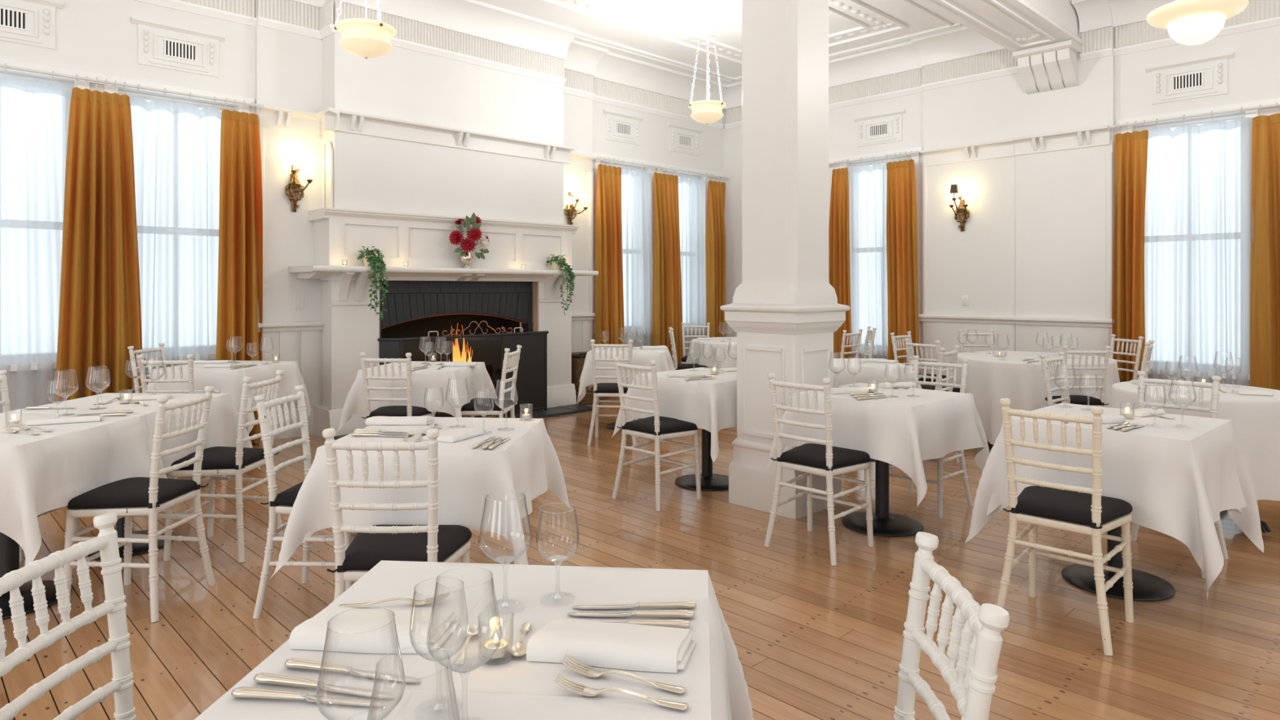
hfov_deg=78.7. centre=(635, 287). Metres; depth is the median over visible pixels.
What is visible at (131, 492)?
cushion
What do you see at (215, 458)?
cushion
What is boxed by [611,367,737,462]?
tablecloth
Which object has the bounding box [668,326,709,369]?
chair
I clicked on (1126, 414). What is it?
tealight holder
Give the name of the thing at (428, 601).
fork
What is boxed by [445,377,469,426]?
wine glass
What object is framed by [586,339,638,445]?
chair
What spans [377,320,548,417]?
fire screen
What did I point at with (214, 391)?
table knife
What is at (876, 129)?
grille
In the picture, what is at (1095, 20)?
trim
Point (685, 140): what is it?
grille
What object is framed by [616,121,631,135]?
grille
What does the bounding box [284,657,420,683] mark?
table knife
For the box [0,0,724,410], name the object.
wall
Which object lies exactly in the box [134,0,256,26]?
trim
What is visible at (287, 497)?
cushion
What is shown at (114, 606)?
chair
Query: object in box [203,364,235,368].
folded napkin
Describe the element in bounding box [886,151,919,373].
curtain
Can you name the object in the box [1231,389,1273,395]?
folded napkin
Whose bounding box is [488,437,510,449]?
table knife
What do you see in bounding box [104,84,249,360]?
window
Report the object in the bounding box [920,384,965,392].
cushion
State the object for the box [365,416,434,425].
folded napkin
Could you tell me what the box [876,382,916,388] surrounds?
folded napkin
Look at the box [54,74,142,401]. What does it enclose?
curtain
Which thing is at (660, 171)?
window
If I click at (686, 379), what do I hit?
table knife
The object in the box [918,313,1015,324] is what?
trim
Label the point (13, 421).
tealight holder
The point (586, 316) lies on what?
trim
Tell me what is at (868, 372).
tablecloth
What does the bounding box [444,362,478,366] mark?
folded napkin
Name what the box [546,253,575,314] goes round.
trailing plant
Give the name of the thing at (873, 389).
tealight holder
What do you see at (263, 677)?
table knife
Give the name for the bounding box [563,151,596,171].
trim
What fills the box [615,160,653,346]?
sheer curtain
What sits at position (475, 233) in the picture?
dahlia
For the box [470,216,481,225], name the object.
dahlia
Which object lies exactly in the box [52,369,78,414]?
wine glass
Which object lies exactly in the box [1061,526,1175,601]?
pedestal table
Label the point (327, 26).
trim
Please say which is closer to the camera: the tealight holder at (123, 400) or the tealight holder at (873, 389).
the tealight holder at (123, 400)
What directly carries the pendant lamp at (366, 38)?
hanging from the ceiling
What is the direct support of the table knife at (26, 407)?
on the tablecloth at (224, 417)
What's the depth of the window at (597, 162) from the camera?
9.78 m
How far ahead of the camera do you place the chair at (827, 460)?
4.04 m
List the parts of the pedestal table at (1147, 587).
plate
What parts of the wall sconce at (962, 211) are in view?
lamp shade, lamp shade, arm, stem, lamp shade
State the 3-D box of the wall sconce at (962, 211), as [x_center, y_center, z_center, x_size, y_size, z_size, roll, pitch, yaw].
[3.668,-0.905,8.870,0.228,0.521,0.208,0,0,11]
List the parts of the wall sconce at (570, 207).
lamp shade, stem, lamp shade, arm, lamp shade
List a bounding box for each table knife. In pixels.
[25,406,74,409]
[74,413,126,417]
[80,409,133,414]
[195,390,220,392]
[230,365,252,368]
[231,687,384,706]
[232,364,257,367]
[253,672,395,698]
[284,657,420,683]
[351,432,406,436]
[353,430,406,435]
[354,428,407,432]
[472,436,495,448]
[482,436,502,448]
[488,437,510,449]
[567,609,694,617]
[572,600,696,608]
[605,619,690,628]
[684,376,711,378]
[685,377,716,380]
[849,392,883,395]
[853,394,883,397]
[856,396,887,399]
[1106,422,1129,428]
[1112,423,1137,430]
[1121,425,1144,431]
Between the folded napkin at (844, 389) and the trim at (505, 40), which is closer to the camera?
the folded napkin at (844, 389)
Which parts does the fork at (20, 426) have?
handle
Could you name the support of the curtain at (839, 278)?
hanging from the curtain rod at (916, 149)
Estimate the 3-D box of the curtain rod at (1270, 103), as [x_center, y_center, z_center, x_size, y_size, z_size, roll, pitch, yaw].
[5.716,-1.633,6.826,0.181,0.105,2.720,0,0,-44]
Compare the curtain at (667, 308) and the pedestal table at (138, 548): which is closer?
the pedestal table at (138, 548)
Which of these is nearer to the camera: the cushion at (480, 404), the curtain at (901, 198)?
the cushion at (480, 404)
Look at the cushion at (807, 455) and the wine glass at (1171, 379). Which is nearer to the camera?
the wine glass at (1171, 379)
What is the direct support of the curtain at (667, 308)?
hanging from the curtain rod at (627, 161)
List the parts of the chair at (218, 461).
leg, leg, seat, post, rail, rail, rail, rail, post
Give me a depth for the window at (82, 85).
5.96 m
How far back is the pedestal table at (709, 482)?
5.43 m
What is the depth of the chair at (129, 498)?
3.29 m
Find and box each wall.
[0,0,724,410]
[322,0,563,417]
[724,16,1279,382]
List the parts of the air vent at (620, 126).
moulding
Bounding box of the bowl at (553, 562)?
[536,508,578,563]
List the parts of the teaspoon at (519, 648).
handle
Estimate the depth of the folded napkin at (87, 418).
3.50 m
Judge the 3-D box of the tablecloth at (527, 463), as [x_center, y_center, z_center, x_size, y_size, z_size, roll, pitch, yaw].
[-0.823,0.849,3.300,0.979,0.481,0.976,0,0,5]
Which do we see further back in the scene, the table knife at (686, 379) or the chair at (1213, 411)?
the table knife at (686, 379)
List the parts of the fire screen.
wing panel, carry handle, metal panel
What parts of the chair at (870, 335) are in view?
post, post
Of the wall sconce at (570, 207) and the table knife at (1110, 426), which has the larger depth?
the wall sconce at (570, 207)
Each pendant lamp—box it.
[333,0,395,58]
[686,0,725,124]
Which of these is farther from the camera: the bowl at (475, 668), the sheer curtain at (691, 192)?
the sheer curtain at (691, 192)
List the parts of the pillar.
pedestal panel frame, pedestal panel frame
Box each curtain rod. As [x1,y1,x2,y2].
[0,57,262,107]
[592,152,729,178]
[828,146,923,164]
[1111,97,1279,128]
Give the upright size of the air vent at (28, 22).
0.365 m
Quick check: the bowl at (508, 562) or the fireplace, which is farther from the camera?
the fireplace
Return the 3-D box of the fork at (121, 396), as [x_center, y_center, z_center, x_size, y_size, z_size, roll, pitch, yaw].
[-2.800,0.596,4.206,0.024,0.017,0.205,0,0,-12]
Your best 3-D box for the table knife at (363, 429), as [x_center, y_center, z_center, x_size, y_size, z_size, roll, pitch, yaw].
[-1.069,0.599,3.281,0.236,0.014,0.019,0,0,8]
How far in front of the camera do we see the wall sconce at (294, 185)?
7.12 m
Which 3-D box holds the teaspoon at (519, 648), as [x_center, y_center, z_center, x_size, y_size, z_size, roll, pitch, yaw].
[-0.194,0.599,1.336,0.029,0.012,0.131,0,0,-2]
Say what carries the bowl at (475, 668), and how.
on the wine glass at (475, 668)
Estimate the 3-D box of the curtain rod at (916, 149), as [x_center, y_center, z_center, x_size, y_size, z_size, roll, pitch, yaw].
[2.923,-1.633,9.718,0.181,0.105,1.320,0,0,-44]
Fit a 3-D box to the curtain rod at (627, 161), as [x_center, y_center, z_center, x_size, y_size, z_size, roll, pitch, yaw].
[0.401,-1.633,10.539,2.540,0.105,0.181,0,0,-44]
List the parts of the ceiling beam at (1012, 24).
soffit panel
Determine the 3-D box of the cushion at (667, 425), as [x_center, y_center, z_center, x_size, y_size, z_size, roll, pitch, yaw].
[0.157,0.886,5.073,0.383,0.054,0.412,0,0,-44]
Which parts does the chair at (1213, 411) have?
post, rail, rail, leg, post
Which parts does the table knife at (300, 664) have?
handle, blade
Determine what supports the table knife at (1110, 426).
on the tablecloth at (1177, 481)
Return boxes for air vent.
[0,0,62,49]
[131,16,225,77]
[602,109,643,145]
[666,123,702,155]
[853,109,905,146]
[1145,52,1234,104]
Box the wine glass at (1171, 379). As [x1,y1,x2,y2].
[1168,378,1196,426]
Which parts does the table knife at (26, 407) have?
handle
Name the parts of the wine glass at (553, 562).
stem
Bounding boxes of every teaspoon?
[453,626,481,665]
[511,622,531,656]
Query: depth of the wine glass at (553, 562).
1.52 m
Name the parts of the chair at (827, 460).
post, rail, rail, rail, rail, leg, seat, post, leg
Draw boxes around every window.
[0,71,89,371]
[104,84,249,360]
[594,159,654,335]
[657,168,709,331]
[839,153,919,355]
[1120,109,1257,380]
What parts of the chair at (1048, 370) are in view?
post, rail, rail, rail, rail, post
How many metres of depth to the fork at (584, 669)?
1.21 m
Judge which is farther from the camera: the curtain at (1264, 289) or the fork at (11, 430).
the curtain at (1264, 289)
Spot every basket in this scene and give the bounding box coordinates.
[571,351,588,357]
[571,351,605,404]
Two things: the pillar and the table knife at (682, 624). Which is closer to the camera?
the table knife at (682, 624)
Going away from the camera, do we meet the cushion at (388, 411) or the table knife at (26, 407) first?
the table knife at (26, 407)
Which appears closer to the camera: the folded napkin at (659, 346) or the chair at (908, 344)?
the chair at (908, 344)
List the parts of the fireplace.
overmantel crown, shelf moulding, rail, rail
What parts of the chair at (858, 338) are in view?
post, rail, rail, rail, post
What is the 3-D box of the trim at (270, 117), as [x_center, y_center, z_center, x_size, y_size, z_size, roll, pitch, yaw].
[-3.122,-1.528,7.119,0.560,0.185,0.095,0,0,-44]
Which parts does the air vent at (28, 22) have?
moulding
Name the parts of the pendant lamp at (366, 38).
chain, lamp shade, chain, chain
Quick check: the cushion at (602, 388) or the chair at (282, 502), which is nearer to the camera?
the chair at (282, 502)
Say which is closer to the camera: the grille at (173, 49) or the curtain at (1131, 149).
the grille at (173, 49)
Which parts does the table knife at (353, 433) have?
handle, blade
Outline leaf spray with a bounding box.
[453,212,489,259]
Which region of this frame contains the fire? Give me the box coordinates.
[448,324,472,361]
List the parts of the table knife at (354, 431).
handle, blade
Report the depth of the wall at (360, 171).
7.97 m
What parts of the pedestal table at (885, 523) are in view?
plate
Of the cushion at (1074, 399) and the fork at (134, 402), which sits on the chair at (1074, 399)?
the cushion at (1074, 399)
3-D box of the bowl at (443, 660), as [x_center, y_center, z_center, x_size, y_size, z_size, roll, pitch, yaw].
[-0.283,0.482,1.124,0.083,0.106,0.083,0,0,25]
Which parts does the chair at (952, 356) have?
post, rail, rail, rail, rail, post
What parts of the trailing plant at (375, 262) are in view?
pot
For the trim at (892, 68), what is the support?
attached to the wall at (1037, 240)
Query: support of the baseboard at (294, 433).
attached to the wall at (268, 66)
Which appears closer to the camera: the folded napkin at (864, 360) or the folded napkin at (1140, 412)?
the folded napkin at (1140, 412)
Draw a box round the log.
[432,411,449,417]
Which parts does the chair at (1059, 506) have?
post, leg, rail, rail, rail, rail, seat, post, leg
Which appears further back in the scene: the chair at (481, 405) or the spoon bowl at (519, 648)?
the chair at (481, 405)
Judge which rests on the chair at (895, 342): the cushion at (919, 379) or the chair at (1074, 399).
the cushion at (919, 379)
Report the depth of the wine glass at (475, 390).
3.27 m
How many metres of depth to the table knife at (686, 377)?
5.23 m
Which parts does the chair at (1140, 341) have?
post, rail, rail, rail, rail, post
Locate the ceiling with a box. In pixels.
[476,0,1071,84]
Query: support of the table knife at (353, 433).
on the tablecloth at (527, 463)
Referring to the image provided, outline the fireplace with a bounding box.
[288,207,598,439]
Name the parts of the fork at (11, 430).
handle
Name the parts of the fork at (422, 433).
handle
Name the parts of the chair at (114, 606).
rail, rail, rail, rail, post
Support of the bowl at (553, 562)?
on the wine glass at (553, 562)
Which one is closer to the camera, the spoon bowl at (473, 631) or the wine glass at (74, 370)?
the spoon bowl at (473, 631)
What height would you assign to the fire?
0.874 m
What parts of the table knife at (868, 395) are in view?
handle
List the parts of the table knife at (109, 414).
handle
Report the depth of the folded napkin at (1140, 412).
3.72 m
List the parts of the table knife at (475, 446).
handle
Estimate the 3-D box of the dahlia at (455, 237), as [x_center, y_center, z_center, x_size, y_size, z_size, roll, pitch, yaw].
[-1.750,-0.473,7.816,0.228,0.222,0.155,0,0,-44]
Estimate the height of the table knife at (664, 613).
0.014 m
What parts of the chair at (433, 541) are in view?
post, rail, rail, rail, rail, seat, post, leg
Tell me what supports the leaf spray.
in the vase
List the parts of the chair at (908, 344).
post, rail, rail, rail, rail, post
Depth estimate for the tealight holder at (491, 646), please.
1.27 m
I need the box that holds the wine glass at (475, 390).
[473,390,493,432]
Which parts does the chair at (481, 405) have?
seat, post, rail, rail, rail, rail, post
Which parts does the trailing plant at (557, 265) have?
pot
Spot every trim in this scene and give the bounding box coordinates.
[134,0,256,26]
[257,0,324,39]
[257,320,324,332]
[259,104,321,135]
[315,107,339,135]
[319,0,334,39]
[324,107,574,164]
[334,0,580,84]
[563,40,608,99]
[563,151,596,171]
[571,312,595,320]
[592,51,726,128]
[724,40,923,128]
[911,26,1019,90]
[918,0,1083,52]
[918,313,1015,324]
[920,137,1014,166]
[1012,124,1110,155]
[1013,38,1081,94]
[1013,316,1114,327]
[1071,0,1113,61]
[1107,0,1279,56]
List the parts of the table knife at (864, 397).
handle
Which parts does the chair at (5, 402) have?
post, leg, leg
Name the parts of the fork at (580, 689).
handle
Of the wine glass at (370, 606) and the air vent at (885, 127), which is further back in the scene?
the air vent at (885, 127)
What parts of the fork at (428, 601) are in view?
handle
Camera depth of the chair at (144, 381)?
5.22 m
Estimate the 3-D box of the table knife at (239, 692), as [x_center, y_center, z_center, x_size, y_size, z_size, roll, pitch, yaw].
[-0.481,0.599,1.145,0.236,0.014,0.019,0,0,6]
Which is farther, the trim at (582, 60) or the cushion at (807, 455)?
the trim at (582, 60)
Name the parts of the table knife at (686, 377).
handle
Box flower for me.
[475,235,489,249]
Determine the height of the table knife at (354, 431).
0.014 m
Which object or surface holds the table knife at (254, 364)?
on the tablecloth at (224, 380)
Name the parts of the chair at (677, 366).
post, post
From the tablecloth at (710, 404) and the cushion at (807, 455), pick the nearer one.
the cushion at (807, 455)
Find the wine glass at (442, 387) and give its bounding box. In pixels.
[423,386,444,428]
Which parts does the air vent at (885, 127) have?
moulding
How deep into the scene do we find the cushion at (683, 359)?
9.63 m
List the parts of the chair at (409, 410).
post, rail, rail, rail, rail, post, seat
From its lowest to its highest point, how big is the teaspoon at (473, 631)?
0.012 m
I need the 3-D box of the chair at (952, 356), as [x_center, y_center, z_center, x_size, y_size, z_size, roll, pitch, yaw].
[2.239,0.907,6.076,0.446,0.921,0.429,0,0,40]
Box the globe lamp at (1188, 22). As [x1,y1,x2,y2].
[1146,0,1248,44]
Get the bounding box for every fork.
[4,427,39,434]
[15,424,53,431]
[106,394,125,402]
[131,399,148,405]
[338,591,450,607]
[401,428,415,442]
[415,427,428,441]
[553,673,688,710]
[560,654,685,693]
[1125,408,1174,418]
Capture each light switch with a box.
[571,296,573,306]
[961,295,968,305]
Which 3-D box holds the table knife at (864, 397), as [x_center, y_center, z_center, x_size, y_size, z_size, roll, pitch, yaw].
[1.295,0.599,4.270,0.236,0.014,0.019,0,0,-30]
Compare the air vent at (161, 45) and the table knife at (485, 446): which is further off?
the air vent at (161, 45)
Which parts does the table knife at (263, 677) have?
handle, blade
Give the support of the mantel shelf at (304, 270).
attached to the fireplace
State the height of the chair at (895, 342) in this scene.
0.921 m
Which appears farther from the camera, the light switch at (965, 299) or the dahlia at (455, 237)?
the light switch at (965, 299)
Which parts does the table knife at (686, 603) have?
blade, handle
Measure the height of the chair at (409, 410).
0.921 m
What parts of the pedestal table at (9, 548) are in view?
plate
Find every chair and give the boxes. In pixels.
[0,369,79,562]
[0,511,135,719]
[60,386,215,622]
[127,342,166,393]
[137,354,226,476]
[163,369,284,563]
[253,385,357,618]
[322,427,471,600]
[360,352,433,426]
[461,345,521,417]
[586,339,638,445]
[612,356,701,511]
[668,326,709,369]
[680,322,710,364]
[764,373,873,565]
[840,328,862,358]
[863,326,876,358]
[888,355,973,518]
[889,331,946,382]
[893,531,1009,719]
[904,337,965,392]
[934,345,959,462]
[958,329,994,352]
[995,398,1133,655]
[1039,351,1070,406]
[1044,345,1111,407]
[1109,333,1143,382]
[1130,370,1228,578]
[1141,339,1154,378]
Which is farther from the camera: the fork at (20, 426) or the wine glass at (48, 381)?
the wine glass at (48, 381)
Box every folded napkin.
[26,415,104,426]
[129,394,173,400]
[193,360,232,363]
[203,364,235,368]
[288,606,458,653]
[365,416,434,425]
[422,427,484,442]
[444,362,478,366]
[526,618,695,672]
[640,345,666,349]
[666,373,706,377]
[697,337,710,339]
[716,367,737,372]
[830,386,873,394]
[862,359,897,363]
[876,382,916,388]
[1080,414,1125,423]
[1116,408,1164,417]
[1129,379,1170,385]
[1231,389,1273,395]
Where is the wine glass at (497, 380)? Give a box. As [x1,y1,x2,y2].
[493,379,518,429]
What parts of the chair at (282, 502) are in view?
post, rail, seat, rail, rail, rail, post, leg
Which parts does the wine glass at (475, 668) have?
stem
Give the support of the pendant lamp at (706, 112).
hanging from the ceiling
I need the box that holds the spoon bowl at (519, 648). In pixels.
[511,642,527,656]
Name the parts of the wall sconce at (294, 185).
lamp shade, stem, arm, arm, lamp shade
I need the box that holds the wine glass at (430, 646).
[367,645,460,719]
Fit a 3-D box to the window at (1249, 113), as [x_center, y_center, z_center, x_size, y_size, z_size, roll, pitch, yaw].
[5.306,-0.388,7.501,0.290,2.445,1.080,0,0,-44]
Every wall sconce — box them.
[284,152,315,212]
[564,186,589,225]
[946,184,969,231]
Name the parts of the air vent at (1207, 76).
moulding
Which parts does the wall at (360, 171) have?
chimney frame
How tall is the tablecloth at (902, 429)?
0.484 m
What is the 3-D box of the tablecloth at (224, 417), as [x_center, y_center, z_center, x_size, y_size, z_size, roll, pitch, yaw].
[-2.709,0.849,4.138,0.976,0.481,0.979,0,0,2]
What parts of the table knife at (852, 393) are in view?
handle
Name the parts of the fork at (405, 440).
handle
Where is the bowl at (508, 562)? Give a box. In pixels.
[478,495,532,564]
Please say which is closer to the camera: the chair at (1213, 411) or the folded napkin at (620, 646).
the folded napkin at (620, 646)
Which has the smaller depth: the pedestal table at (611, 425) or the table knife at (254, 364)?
the table knife at (254, 364)
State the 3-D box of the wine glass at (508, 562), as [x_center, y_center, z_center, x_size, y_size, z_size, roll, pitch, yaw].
[-0.248,0.500,1.485,0.101,0.212,0.101,0,0,-44]
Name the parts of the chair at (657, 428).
post, rail, rail, rail, rail, post, seat, leg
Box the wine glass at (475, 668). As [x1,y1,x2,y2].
[426,566,502,719]
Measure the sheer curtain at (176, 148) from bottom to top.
2.970 m
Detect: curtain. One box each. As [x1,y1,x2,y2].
[0,62,82,413]
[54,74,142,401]
[128,84,222,384]
[215,97,262,444]
[595,155,624,397]
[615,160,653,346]
[652,164,683,364]
[672,168,707,355]
[705,173,725,337]
[828,159,852,358]
[847,154,893,359]
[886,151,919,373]
[1111,120,1148,381]
[1144,106,1253,386]
[1249,102,1279,390]
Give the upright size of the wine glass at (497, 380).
0.212 m
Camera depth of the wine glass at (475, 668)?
1.06 m
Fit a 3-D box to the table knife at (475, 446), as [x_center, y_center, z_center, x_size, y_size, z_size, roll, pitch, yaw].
[-0.592,0.599,3.058,0.019,0.014,0.236,0,0,9]
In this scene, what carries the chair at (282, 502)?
on the floor
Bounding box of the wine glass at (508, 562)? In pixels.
[478,489,532,605]
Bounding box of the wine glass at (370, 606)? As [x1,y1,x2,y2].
[315,605,405,719]
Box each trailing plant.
[357,246,389,319]
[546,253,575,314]
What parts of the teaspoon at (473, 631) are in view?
handle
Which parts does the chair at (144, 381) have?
post, rail, rail, rail, post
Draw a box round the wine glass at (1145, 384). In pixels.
[1143,384,1166,425]
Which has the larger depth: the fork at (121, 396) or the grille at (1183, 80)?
the grille at (1183, 80)
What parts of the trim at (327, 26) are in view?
frieze cornice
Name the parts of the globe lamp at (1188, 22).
globe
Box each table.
[0,532,71,620]
[84,516,173,559]
[606,422,622,430]
[675,428,728,491]
[841,459,924,537]
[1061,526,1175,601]
[1260,520,1271,533]
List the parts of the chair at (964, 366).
post, rail, rail, leg, post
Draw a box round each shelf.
[288,265,598,275]
[296,271,334,278]
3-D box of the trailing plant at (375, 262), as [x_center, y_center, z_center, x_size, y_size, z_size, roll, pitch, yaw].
[-2.413,-0.039,7.173,0.260,0.688,0.313,0,0,-44]
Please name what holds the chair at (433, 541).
on the floor
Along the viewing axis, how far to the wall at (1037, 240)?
8.43 m
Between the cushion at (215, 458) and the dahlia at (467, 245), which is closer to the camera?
the cushion at (215, 458)
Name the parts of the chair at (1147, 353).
post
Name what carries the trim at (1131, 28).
attached to the wall at (1037, 240)
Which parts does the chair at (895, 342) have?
post, rail, rail, rail, post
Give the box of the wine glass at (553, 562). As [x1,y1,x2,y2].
[536,502,578,596]
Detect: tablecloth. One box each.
[0,392,260,469]
[0,413,167,565]
[146,360,311,434]
[194,560,754,719]
[271,416,570,577]
[337,360,497,431]
[577,346,675,404]
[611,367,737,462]
[685,337,737,368]
[764,382,990,506]
[833,358,921,388]
[955,351,1119,444]
[964,402,1263,597]
[1109,381,1279,501]
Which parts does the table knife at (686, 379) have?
handle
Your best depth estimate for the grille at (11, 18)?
5.79 m
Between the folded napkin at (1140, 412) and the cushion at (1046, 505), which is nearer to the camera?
the cushion at (1046, 505)
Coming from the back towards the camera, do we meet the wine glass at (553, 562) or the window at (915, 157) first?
the window at (915, 157)
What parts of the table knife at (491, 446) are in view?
handle, blade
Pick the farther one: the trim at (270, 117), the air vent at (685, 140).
the air vent at (685, 140)
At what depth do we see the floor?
3.42 m
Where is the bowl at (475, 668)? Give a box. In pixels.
[426,574,502,672]
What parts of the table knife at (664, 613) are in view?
blade, handle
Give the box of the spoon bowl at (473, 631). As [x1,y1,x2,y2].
[464,626,481,635]
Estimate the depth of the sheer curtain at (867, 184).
9.74 m
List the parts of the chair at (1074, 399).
post, seat, rail, rail, rail, rail, post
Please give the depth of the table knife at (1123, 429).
3.32 m
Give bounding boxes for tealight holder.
[4,410,22,425]
[119,389,133,402]
[477,615,514,661]
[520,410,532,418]
[867,382,877,391]
[1120,408,1134,417]
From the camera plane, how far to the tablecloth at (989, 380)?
6.43 m
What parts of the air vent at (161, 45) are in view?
moulding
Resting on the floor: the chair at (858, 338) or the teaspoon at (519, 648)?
the chair at (858, 338)
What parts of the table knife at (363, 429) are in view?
handle, blade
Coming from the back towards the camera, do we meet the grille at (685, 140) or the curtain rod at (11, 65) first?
the grille at (685, 140)
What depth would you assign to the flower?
7.96 m
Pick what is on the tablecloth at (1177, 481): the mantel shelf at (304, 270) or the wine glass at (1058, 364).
the wine glass at (1058, 364)
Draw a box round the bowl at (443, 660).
[408,582,468,661]
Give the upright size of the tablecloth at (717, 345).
0.360 m
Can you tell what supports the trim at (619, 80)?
attached to the wall at (268, 66)
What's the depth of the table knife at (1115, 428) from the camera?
3.36 m
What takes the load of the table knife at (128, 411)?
on the tablecloth at (42, 473)
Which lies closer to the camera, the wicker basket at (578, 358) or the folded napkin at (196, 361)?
the folded napkin at (196, 361)
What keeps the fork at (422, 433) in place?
on the tablecloth at (527, 463)
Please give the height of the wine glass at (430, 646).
0.212 m
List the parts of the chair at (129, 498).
leg, leg, seat, post, rail, rail, rail, rail, post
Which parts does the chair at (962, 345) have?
post, rail, rail, post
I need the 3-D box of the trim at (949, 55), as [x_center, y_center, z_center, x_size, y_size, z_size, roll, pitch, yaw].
[3.698,-2.610,8.749,0.300,0.550,1.150,0,0,-44]
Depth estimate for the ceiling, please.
8.57 m
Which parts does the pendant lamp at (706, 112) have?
chain, lamp shade, cord, chain, chain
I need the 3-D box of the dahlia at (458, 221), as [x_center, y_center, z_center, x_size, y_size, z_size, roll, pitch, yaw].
[-1.783,-0.536,7.897,0.106,0.343,0.094,0,0,15]
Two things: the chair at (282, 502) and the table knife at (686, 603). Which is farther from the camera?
the chair at (282, 502)
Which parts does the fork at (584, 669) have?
handle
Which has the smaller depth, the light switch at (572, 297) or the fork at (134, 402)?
the fork at (134, 402)
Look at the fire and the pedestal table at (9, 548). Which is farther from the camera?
the fire
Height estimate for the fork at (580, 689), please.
0.017 m
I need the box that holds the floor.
[0,396,1279,719]
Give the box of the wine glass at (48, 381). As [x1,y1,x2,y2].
[46,381,69,416]
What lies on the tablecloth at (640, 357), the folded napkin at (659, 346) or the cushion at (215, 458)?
the folded napkin at (659, 346)
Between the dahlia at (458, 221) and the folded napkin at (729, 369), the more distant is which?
the dahlia at (458, 221)
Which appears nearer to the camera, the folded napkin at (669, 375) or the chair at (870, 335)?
the folded napkin at (669, 375)
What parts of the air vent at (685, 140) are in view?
moulding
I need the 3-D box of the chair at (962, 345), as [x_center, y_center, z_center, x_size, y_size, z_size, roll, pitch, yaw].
[3.637,0.907,8.184,0.429,0.921,0.446,0,0,4]
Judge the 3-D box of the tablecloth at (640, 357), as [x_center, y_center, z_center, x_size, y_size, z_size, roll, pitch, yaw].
[-0.060,0.850,7.697,0.963,0.484,1.000,0,0,5]
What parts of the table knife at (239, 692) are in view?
handle, blade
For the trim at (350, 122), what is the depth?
7.89 m
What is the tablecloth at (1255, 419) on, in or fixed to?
on the table at (1264, 526)
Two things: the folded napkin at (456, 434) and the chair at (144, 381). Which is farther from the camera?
the chair at (144, 381)
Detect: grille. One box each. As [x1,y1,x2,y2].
[0,6,26,31]
[162,38,196,61]
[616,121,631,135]
[679,134,691,146]
[869,122,888,137]
[1172,71,1204,90]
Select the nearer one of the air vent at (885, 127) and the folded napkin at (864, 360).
the folded napkin at (864, 360)
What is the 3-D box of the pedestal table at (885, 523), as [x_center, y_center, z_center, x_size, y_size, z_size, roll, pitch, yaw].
[1.419,0.992,4.498,0.681,0.746,0.681,0,0,-43]
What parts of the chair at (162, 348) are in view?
post, rail, rail, post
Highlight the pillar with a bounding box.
[720,0,849,519]
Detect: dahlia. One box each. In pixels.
[448,229,464,245]
[455,218,464,239]
[459,237,475,253]
[466,226,483,241]
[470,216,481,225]
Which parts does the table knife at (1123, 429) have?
handle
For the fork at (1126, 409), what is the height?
0.017 m
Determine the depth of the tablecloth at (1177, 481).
3.30 m
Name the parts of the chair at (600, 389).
post, leg, rail, seat, rail, rail, rail, post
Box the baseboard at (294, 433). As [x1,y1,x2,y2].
[260,406,314,441]
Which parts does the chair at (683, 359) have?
post, rail, rail, post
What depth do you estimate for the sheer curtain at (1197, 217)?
7.31 m
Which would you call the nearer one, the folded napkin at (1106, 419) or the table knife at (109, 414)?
the folded napkin at (1106, 419)
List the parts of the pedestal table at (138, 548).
plate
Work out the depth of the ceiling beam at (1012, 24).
7.40 m
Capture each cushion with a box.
[66,476,197,508]
[170,446,264,470]
[274,481,303,506]
[342,524,471,570]
[368,405,432,417]
[461,397,513,410]
[596,382,627,393]
[624,416,697,434]
[677,363,709,369]
[680,355,687,361]
[780,443,871,468]
[917,373,946,382]
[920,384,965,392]
[1015,485,1132,525]
[1044,395,1102,404]
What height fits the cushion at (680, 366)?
0.054 m
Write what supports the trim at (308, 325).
attached to the wall at (268, 66)
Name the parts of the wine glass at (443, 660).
stem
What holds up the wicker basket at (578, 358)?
on the floor
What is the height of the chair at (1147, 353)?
0.921 m
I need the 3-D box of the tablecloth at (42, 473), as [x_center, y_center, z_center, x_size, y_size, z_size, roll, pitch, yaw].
[-2.717,0.850,3.408,0.963,0.484,1.000,0,0,2]
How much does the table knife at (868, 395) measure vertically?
0.014 m
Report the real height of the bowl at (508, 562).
0.129 m
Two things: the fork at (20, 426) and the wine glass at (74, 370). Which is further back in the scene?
the wine glass at (74, 370)
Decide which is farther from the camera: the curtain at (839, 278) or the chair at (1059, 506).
the curtain at (839, 278)
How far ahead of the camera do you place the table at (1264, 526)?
4.33 m
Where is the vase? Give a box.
[459,248,473,268]
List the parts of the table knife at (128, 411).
blade, handle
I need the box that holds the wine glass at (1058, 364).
[1053,364,1076,406]
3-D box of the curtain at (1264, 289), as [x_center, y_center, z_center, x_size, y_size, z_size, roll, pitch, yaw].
[5.679,-0.137,6.751,0.174,2.975,0.606,0,0,-44]
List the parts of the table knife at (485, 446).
handle, blade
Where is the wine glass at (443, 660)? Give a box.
[408,576,468,706]
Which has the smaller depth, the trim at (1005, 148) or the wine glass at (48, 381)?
the wine glass at (48, 381)
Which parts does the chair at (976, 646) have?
rail, post, rail, rail, rail, post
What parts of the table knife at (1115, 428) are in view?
handle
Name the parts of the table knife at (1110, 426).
handle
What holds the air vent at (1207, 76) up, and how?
in the wall at (1037, 240)
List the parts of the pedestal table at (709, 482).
plate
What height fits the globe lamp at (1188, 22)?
1.330 m

